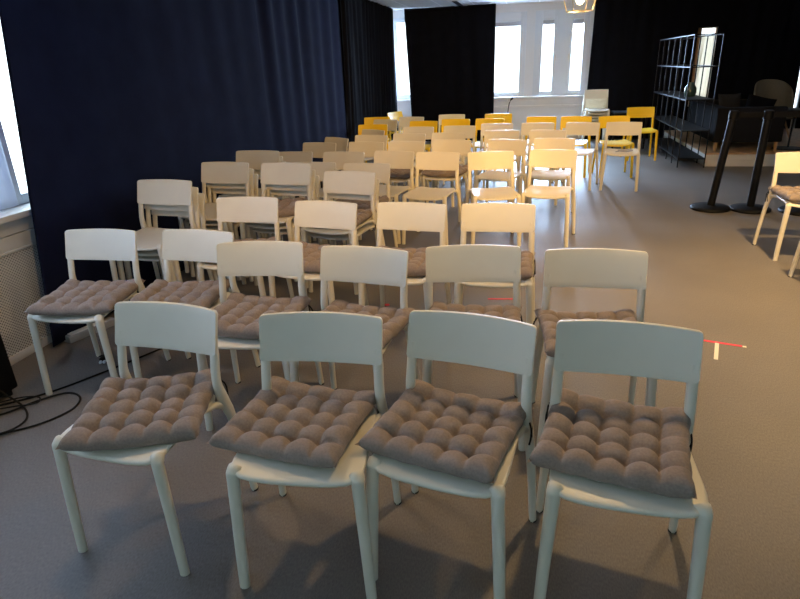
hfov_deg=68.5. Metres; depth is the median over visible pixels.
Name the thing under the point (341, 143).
chair
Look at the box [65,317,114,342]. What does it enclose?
power strip
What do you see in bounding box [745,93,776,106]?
throw pillow
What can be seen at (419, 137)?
chair
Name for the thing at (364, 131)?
chair
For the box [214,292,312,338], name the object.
seat cushion
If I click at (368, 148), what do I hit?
chair
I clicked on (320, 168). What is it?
chair
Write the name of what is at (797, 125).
curtain
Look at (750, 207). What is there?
post
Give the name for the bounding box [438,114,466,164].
chair
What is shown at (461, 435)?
seat cushion
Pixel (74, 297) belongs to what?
seat cushion
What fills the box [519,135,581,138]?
baseboard
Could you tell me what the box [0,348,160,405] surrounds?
cable
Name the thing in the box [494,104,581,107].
trim
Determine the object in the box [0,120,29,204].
window
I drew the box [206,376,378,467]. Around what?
seat cushion
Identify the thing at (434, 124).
chair
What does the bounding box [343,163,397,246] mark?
chair
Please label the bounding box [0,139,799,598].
floor
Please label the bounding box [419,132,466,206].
chair
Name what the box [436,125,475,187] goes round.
chair
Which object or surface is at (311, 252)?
seat cushion
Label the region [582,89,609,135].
chair
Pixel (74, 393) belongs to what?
cable
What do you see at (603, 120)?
chair
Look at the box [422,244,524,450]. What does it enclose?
chair
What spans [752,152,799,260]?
chair
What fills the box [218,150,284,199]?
chair
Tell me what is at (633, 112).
chair
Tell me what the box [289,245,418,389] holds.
chair
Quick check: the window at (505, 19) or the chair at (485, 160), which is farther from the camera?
the window at (505, 19)
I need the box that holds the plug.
[99,354,106,363]
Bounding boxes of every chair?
[27,228,170,395]
[52,301,258,576]
[109,179,213,280]
[116,187,217,300]
[124,193,218,299]
[129,229,260,401]
[178,162,261,272]
[184,168,264,280]
[190,174,268,284]
[196,241,323,430]
[197,196,293,297]
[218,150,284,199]
[226,311,401,598]
[239,162,322,281]
[245,169,324,281]
[250,175,327,285]
[254,156,286,197]
[255,161,288,239]
[268,200,368,305]
[279,151,312,231]
[280,162,345,244]
[289,142,336,199]
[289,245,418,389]
[301,171,376,294]
[304,137,348,199]
[306,178,384,295]
[313,151,372,240]
[341,129,384,170]
[342,135,393,200]
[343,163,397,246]
[348,142,385,218]
[358,124,387,184]
[358,151,420,243]
[358,202,450,307]
[364,117,390,162]
[366,310,536,598]
[373,119,397,132]
[380,133,428,201]
[387,111,402,141]
[388,141,428,202]
[391,117,425,161]
[397,127,433,185]
[402,152,461,244]
[409,121,437,180]
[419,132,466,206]
[421,139,472,221]
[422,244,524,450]
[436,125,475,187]
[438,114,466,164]
[441,119,471,177]
[454,203,535,324]
[465,151,520,246]
[471,118,504,172]
[474,130,519,202]
[475,139,526,202]
[478,123,512,181]
[483,113,511,141]
[516,122,554,188]
[519,130,565,204]
[521,116,556,162]
[521,149,576,246]
[525,138,575,212]
[532,248,657,442]
[533,319,712,598]
[554,116,591,177]
[558,122,599,190]
[578,96,606,139]
[578,102,604,146]
[578,104,605,139]
[579,93,606,138]
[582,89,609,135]
[592,116,634,177]
[599,122,641,191]
[620,107,657,160]
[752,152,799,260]
[788,241,799,276]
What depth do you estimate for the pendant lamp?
6.98 m
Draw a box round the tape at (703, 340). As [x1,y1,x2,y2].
[703,340,741,346]
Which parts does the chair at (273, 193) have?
leg, seat, backrest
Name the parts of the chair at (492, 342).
leg, leg, seat, backrest, leg, leg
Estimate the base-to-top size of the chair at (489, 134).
0.760 m
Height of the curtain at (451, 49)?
2.475 m
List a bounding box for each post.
[690,110,763,212]
[729,110,799,213]
[777,205,799,215]
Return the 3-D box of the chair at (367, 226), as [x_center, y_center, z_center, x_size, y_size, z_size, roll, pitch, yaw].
[-0.388,-0.459,4.203,0.469,0.760,0.448,7,24,22]
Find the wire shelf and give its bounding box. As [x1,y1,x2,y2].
[648,33,724,167]
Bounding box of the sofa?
[686,99,787,151]
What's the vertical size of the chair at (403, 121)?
0.760 m
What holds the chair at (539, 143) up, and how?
on the floor
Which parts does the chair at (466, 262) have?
leg, leg, backrest, leg, leg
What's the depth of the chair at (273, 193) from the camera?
4.37 m
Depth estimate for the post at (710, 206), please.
5.90 m
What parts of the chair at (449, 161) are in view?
leg, leg, seat, backrest, leg, leg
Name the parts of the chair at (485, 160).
leg, leg, backrest, seat, leg, leg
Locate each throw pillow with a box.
[718,93,740,106]
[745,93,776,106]
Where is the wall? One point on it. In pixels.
(519, 115)
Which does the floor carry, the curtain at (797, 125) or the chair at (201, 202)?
the chair at (201, 202)
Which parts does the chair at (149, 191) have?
leg, leg, seat, leg, backrest, leg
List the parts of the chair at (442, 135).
leg, backrest, leg, leg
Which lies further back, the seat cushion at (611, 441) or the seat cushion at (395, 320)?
the seat cushion at (395, 320)
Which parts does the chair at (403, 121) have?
backrest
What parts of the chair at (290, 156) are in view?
backrest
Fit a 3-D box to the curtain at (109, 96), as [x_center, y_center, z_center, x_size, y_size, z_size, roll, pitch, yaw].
[-1.450,-1.992,5.774,0.058,2.475,6.090,3,22,12]
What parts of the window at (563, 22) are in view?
blind rail, blind rail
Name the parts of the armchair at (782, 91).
leg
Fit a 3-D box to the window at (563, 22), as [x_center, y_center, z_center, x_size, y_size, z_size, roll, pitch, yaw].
[3.088,-4.731,11.291,1.000,1.530,0.125,3,22,12]
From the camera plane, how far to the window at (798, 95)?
10.75 m
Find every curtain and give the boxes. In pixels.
[0,0,347,346]
[0,140,18,209]
[339,0,397,149]
[404,4,495,140]
[584,0,799,138]
[695,35,716,96]
[795,101,799,128]
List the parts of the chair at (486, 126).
leg, backrest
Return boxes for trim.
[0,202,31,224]
[0,215,35,253]
[397,95,583,100]
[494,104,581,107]
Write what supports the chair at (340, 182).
on the chair at (367, 226)
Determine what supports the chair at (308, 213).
on the floor
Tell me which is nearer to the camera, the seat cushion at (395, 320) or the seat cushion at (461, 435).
the seat cushion at (461, 435)
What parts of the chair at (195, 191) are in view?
leg, seat, leg, backrest, leg, leg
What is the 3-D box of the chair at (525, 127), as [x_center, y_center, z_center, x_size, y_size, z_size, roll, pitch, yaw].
[1.709,-1.815,7.398,0.469,0.760,0.448,4,23,15]
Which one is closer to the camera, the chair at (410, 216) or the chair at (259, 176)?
the chair at (410, 216)
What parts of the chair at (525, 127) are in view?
leg, backrest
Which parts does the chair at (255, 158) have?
seat, backrest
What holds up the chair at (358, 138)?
on the floor
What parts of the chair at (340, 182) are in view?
leg, leg, seat, backrest, leg, leg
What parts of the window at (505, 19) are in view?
blind rail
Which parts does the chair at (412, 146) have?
seat, backrest, leg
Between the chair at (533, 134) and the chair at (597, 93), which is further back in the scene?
the chair at (597, 93)
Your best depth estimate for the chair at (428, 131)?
7.49 m
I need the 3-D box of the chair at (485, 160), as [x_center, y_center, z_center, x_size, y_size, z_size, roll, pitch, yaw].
[0.816,-0.886,5.157,0.469,0.760,0.448,-2,22,0]
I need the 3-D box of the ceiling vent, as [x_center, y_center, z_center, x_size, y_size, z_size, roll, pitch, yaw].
[1.037,-5.330,10.566,0.240,0.015,1.100,3,22,12]
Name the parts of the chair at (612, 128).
leg, leg, seat, backrest, leg, leg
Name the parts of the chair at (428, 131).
backrest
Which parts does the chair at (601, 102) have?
backrest, seat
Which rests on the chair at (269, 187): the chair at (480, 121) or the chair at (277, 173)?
the chair at (277, 173)
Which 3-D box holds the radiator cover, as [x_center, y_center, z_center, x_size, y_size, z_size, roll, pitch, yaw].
[-2.702,0.862,1.313,0.119,0.612,6.400,3,22,12]
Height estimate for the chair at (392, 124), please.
0.760 m
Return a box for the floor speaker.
[0,334,17,396]
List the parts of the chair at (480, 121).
leg, seat, backrest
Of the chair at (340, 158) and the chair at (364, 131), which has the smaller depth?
the chair at (340, 158)
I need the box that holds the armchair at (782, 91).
[753,79,796,142]
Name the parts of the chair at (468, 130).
backrest, leg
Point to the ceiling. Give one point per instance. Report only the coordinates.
(396, 5)
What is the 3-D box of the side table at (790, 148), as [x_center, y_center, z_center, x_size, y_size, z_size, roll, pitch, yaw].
[5.564,-2.422,8.344,0.490,0.542,0.490,3,22,12]
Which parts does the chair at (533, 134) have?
leg, leg, backrest, leg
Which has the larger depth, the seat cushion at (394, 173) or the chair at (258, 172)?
the seat cushion at (394, 173)
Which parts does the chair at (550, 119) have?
backrest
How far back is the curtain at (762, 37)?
10.54 m
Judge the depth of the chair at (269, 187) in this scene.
4.30 m
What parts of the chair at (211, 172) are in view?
leg, seat, leg, backrest, leg, leg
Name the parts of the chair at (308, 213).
leg, seat, leg, backrest, leg, leg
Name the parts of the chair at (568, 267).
leg, leg, backrest, leg, leg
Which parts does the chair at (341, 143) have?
backrest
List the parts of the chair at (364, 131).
seat, backrest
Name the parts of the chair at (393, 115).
backrest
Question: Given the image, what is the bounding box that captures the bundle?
[615,149,632,151]
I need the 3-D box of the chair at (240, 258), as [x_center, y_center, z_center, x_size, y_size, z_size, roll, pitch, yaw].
[-0.652,0.157,2.687,0.469,0.760,0.448,0,22,6]
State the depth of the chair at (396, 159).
5.42 m
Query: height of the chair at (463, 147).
0.760 m
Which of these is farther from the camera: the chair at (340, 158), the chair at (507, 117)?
the chair at (507, 117)
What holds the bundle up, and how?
on the chair at (612, 128)
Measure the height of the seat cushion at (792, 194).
0.158 m
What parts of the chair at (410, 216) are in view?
leg, leg, backrest, seat, leg, leg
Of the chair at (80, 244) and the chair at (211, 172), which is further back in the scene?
the chair at (211, 172)
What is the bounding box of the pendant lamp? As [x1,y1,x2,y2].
[564,0,595,12]
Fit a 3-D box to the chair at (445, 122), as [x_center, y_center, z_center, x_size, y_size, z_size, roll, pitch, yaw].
[0.752,-2.140,8.306,0.469,0.760,0.448,5,23,17]
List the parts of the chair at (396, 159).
seat, backrest, leg, leg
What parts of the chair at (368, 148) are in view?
backrest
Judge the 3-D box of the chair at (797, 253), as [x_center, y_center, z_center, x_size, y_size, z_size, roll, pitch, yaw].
[2.932,-0.426,3.802,0.469,0.760,0.448,3,22,12]
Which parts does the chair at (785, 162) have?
leg, leg, seat, backrest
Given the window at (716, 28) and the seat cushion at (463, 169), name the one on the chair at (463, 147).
the seat cushion at (463, 169)
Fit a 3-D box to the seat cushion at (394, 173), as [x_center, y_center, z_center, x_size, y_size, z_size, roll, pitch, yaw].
[-0.006,-1.274,6.037,0.438,0.153,0.392,8,24,23]
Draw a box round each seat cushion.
[25,279,144,315]
[55,368,228,450]
[130,279,230,307]
[203,237,281,263]
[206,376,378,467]
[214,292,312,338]
[278,197,312,216]
[300,241,351,272]
[321,299,414,346]
[335,195,391,209]
[355,379,533,483]
[357,209,375,227]
[379,245,426,276]
[390,167,422,178]
[421,165,471,177]
[429,301,522,321]
[521,250,535,279]
[527,388,696,498]
[533,308,636,356]
[765,185,799,202]
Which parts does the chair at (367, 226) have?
leg, leg, seat, backrest, leg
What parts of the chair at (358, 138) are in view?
backrest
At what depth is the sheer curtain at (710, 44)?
10.81 m
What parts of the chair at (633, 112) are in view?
leg, backrest, seat, leg, leg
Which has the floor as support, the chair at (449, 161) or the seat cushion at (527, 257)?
the chair at (449, 161)
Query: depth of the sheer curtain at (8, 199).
3.27 m
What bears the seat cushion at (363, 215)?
on the chair at (340, 182)
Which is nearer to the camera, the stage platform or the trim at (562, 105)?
the stage platform
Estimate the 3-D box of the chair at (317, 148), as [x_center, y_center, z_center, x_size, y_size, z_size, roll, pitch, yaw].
[-0.916,-1.256,6.250,0.469,0.760,0.448,8,24,23]
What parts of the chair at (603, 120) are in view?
leg, leg, backrest, seat, leg, leg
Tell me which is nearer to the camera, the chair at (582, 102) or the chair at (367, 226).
the chair at (367, 226)
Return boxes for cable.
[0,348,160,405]
[0,390,28,434]
[0,392,80,434]
[0,396,40,408]
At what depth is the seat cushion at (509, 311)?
2.56 m
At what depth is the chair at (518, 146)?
5.93 m
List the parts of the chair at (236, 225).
leg, leg, seat, backrest, leg, leg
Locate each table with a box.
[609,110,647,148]
[771,108,799,150]
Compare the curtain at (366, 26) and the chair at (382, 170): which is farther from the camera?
the curtain at (366, 26)
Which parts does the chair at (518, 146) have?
leg, leg, seat, backrest, leg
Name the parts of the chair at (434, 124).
backrest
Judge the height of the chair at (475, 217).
0.760 m
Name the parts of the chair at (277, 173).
leg, leg, seat, backrest, leg, leg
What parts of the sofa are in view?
backrest, leg, armrest, armrest, leg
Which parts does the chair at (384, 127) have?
backrest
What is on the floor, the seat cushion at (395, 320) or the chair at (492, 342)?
the chair at (492, 342)
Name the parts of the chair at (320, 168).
backrest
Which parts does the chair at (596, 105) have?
backrest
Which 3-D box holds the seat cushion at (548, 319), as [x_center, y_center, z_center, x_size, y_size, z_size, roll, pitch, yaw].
[0.771,0.171,2.367,0.446,0.166,0.392,0,22,7]
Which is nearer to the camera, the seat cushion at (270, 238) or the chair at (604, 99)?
the seat cushion at (270, 238)
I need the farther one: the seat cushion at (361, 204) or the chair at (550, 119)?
the chair at (550, 119)
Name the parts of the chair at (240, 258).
leg, leg, seat, backrest, leg, leg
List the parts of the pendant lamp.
bulb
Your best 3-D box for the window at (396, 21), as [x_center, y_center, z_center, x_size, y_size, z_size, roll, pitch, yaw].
[0.466,-4.864,11.874,1.200,1.530,0.078,3,22,12]
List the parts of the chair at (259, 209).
leg, seat, leg, backrest, leg, leg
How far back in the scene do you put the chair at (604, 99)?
10.53 m
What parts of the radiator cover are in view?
rail, rail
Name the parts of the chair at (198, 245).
leg, leg, backrest, seat, leg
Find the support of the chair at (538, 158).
on the floor
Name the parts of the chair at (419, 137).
backrest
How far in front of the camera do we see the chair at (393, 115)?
10.03 m
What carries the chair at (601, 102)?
on the chair at (596, 105)
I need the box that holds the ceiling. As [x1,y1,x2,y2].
[370,0,567,10]
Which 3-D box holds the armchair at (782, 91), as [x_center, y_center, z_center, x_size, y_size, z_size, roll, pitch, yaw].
[5.773,-2.929,9.118,0.572,0.904,0.603,0,22,7]
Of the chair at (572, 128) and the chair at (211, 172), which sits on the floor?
the chair at (572, 128)
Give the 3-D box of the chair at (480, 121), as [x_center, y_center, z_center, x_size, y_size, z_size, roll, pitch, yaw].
[1.198,-2.112,8.192,0.469,0.760,0.448,8,24,23]
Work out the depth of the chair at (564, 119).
8.04 m
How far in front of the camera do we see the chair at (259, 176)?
5.19 m
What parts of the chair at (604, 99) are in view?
backrest, seat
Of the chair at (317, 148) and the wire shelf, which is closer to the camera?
the chair at (317, 148)
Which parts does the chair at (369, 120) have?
backrest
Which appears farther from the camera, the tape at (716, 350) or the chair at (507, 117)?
the chair at (507, 117)
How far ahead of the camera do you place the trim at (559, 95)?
11.57 m
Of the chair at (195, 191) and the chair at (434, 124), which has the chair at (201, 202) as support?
the chair at (195, 191)
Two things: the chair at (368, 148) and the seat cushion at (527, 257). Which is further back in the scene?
the chair at (368, 148)
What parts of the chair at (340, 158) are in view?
seat, backrest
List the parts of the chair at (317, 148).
backrest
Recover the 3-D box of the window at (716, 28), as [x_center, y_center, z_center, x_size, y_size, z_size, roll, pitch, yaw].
[5.616,-4.376,10.873,0.365,1.290,0.078,3,22,12]
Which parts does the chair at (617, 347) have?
leg, leg, seat, backrest, leg, leg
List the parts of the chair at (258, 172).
backrest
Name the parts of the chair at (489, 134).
leg, leg, backrest, leg, leg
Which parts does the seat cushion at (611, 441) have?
tie cord, tie cord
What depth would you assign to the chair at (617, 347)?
1.71 m
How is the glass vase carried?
on the wire shelf
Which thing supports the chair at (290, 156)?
on the floor
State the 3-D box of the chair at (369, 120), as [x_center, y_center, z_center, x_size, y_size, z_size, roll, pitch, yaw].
[-0.360,-2.409,9.085,0.469,0.760,0.448,0,22,6]
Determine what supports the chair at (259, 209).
on the floor
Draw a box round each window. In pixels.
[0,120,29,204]
[393,18,409,99]
[494,11,526,96]
[532,8,590,95]
[691,27,717,96]
[795,85,799,107]
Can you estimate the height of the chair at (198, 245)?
0.760 m
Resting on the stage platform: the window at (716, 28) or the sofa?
the sofa
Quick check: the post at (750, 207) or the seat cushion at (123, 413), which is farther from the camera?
the post at (750, 207)
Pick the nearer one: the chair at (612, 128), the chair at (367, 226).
the chair at (367, 226)
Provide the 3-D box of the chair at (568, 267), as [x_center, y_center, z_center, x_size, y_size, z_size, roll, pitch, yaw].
[0.789,0.217,2.398,0.469,0.760,0.448,2,22,10]
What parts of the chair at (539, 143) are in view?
leg, seat, backrest, leg, leg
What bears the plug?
on the floor
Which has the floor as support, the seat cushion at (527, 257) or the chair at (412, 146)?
the chair at (412, 146)
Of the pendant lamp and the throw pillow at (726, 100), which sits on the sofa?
the throw pillow at (726, 100)
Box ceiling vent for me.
[447,0,467,5]
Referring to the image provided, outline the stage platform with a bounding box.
[664,128,799,165]
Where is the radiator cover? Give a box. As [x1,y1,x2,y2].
[0,242,51,365]
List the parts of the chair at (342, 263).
leg, leg, backrest, seat, leg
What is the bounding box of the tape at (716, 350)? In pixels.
[714,343,718,359]
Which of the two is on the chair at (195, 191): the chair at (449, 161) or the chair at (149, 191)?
the chair at (149, 191)
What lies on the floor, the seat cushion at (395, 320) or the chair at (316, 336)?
the chair at (316, 336)
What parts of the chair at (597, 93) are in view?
leg, seat, backrest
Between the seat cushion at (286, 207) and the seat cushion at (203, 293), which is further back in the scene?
the seat cushion at (286, 207)
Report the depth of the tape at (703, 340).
3.25 m
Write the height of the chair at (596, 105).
0.760 m
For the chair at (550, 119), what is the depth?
8.22 m
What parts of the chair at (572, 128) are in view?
backrest, seat, leg, leg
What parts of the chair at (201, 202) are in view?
leg, seat, leg, leg, backrest, leg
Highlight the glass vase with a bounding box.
[684,82,696,96]
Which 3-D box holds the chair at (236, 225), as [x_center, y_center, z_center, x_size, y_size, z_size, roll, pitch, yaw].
[-1.323,-0.562,4.552,0.469,0.760,0.448,5,23,17]
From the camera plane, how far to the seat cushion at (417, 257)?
3.25 m
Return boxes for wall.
[393,0,795,134]
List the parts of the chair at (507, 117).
backrest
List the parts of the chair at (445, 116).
backrest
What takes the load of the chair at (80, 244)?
on the floor
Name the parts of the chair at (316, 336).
leg, leg, seat, backrest, leg, leg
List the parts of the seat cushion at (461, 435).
tie cord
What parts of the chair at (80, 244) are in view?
leg, leg, seat, backrest, leg, leg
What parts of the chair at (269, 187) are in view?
leg, leg, seat, backrest, leg, leg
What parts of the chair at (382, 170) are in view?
backrest, leg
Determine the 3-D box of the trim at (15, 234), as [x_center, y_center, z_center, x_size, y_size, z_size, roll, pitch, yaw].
[-2.579,0.246,1.806,0.130,0.162,8.000,3,22,12]
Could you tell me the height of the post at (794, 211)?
0.972 m
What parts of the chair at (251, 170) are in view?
leg, seat, leg, backrest, leg, leg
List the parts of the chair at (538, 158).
leg, leg, seat, backrest, leg, leg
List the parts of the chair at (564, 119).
backrest, seat, leg, leg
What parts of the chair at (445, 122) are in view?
backrest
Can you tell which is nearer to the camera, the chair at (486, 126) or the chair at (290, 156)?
the chair at (290, 156)
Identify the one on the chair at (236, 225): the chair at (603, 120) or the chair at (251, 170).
the chair at (251, 170)
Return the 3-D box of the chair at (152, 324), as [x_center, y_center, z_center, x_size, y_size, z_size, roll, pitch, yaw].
[-0.842,0.440,1.996,0.469,0.760,0.448,4,23,16]
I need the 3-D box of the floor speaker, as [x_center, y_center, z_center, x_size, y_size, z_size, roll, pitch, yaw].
[-2.130,0.314,2.757,0.225,0.520,0.460,3,22,12]
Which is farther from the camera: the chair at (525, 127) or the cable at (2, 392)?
the chair at (525, 127)
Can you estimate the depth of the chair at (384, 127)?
8.01 m
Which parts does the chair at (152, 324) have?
leg, leg, seat, backrest, leg, leg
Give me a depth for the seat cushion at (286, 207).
4.13 m
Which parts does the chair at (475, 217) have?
leg, leg, seat, backrest, leg, leg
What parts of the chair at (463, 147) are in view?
leg, leg, seat, backrest, leg, leg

